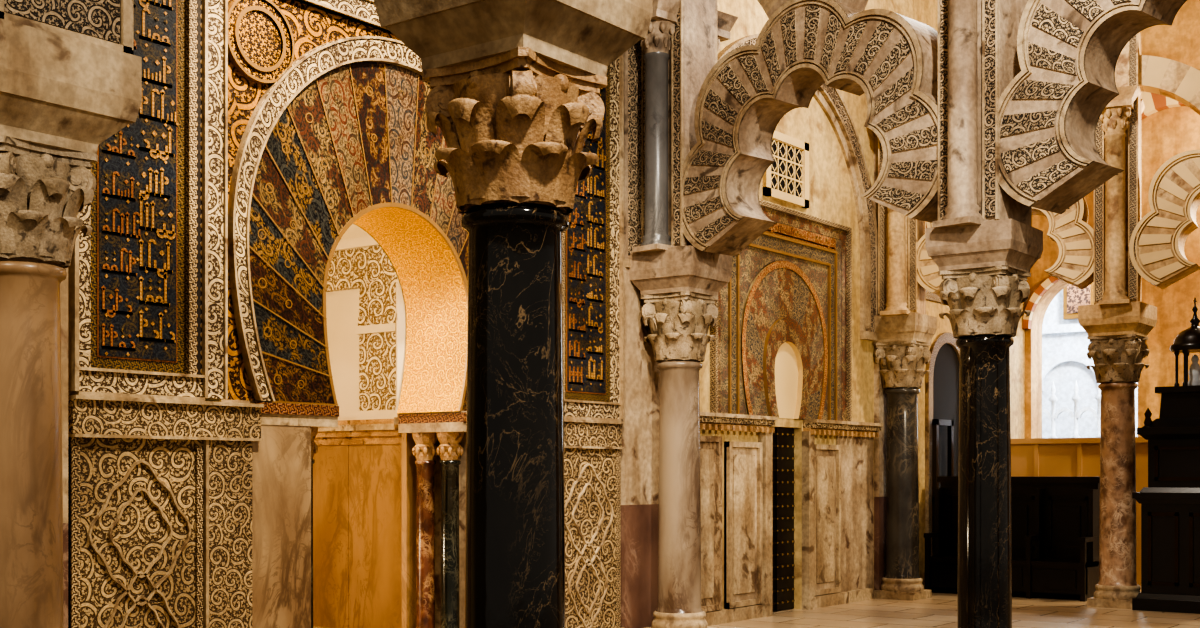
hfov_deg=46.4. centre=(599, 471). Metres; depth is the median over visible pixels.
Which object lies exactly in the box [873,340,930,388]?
capital
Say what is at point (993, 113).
arcade
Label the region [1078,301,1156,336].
impost
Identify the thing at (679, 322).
capital
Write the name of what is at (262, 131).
portal
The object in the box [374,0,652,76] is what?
impost
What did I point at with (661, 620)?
base
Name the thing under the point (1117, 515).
shaft
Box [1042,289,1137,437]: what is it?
window
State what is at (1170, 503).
cabinet
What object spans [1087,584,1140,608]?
base
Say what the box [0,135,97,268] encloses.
capital
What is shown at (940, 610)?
floor
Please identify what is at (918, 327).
impost
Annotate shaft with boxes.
[0,258,66,627]
[461,203,568,627]
[656,360,702,612]
[884,387,919,578]
[956,335,1013,627]
[1098,381,1137,585]
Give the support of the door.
in the wall at (831, 196)
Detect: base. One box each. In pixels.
[645,611,718,627]
[874,577,931,600]
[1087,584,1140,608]
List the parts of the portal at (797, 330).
mosaic frame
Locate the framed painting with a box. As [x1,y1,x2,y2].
[1063,282,1093,319]
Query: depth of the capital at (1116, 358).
16.69 m
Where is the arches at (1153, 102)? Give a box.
[1022,91,1185,328]
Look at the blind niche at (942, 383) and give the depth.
19.68 m
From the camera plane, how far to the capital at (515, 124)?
5.59 m
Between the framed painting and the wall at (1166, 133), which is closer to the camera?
the wall at (1166, 133)
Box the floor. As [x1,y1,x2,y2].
[313,586,1199,627]
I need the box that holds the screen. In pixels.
[1042,381,1137,437]
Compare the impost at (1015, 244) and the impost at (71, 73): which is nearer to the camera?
the impost at (71, 73)
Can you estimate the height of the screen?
3.300 m
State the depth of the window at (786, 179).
16.21 m
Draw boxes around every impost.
[0,0,141,153]
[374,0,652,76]
[628,245,731,295]
[873,313,936,342]
[925,219,1042,271]
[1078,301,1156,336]
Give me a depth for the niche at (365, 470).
14.23 m
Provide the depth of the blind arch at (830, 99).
17.63 m
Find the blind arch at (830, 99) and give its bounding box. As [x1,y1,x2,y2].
[717,33,878,340]
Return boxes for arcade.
[632,0,1186,256]
[878,32,1199,315]
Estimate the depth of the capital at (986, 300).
10.99 m
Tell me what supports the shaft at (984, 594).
on the base
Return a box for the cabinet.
[1132,298,1199,613]
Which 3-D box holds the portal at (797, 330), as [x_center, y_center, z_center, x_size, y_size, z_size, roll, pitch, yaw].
[2.222,-0.705,16.146,0.180,4.650,4.500,0,0,37]
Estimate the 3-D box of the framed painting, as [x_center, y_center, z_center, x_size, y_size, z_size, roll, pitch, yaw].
[9.168,-3.480,26.724,0.600,1.100,0.220,0,0,37]
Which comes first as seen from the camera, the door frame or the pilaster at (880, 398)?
the pilaster at (880, 398)
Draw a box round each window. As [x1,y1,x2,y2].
[763,131,808,207]
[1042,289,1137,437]
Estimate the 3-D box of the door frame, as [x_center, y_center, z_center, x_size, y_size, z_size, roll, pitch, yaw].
[4.788,0.445,19.534,0.060,2.350,0.600,0,0,37]
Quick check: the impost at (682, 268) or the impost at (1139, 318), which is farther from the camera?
the impost at (1139, 318)
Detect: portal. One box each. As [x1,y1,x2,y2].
[68,0,623,627]
[700,200,882,625]
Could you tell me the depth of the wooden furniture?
18.18 m
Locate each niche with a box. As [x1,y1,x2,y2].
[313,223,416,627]
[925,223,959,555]
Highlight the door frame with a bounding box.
[932,419,953,555]
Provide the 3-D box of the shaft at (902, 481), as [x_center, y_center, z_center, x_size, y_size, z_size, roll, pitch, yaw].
[3.890,0.139,18.020,0.459,2.438,0.459,0,0,37]
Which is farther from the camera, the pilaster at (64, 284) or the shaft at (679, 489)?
the shaft at (679, 489)
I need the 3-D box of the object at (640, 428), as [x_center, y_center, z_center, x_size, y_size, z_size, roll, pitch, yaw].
[0.500,-1.755,13.875,0.150,6.750,0.940,0,0,37]
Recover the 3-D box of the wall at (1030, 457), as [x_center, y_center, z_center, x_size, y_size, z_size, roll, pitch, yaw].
[7.054,0.560,20.522,2.620,2.120,0.200,0,0,37]
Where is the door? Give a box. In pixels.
[773,428,794,610]
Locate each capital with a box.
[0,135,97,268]
[422,47,606,214]
[640,291,717,361]
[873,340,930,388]
[938,265,1030,338]
[1087,334,1149,383]
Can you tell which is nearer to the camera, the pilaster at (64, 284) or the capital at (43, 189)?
the capital at (43, 189)
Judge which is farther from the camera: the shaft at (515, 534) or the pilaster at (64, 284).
the pilaster at (64, 284)
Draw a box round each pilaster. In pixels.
[60,268,67,627]
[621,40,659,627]
[874,133,886,589]
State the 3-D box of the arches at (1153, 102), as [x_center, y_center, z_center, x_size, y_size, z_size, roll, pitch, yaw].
[10.706,-3.840,19.358,9.899,4.180,0.160,0,0,37]
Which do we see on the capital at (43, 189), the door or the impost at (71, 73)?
the impost at (71, 73)
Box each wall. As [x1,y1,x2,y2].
[68,0,1024,627]
[1011,437,1147,585]
[1025,0,1199,438]
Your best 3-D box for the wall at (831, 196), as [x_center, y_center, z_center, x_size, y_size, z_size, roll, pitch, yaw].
[-0.988,-2.980,12.616,0.720,9.200,25.000,0,0,37]
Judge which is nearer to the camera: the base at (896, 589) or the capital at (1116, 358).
the capital at (1116, 358)
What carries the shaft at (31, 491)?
on the base
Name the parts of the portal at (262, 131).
carved frame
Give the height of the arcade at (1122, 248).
3.300 m

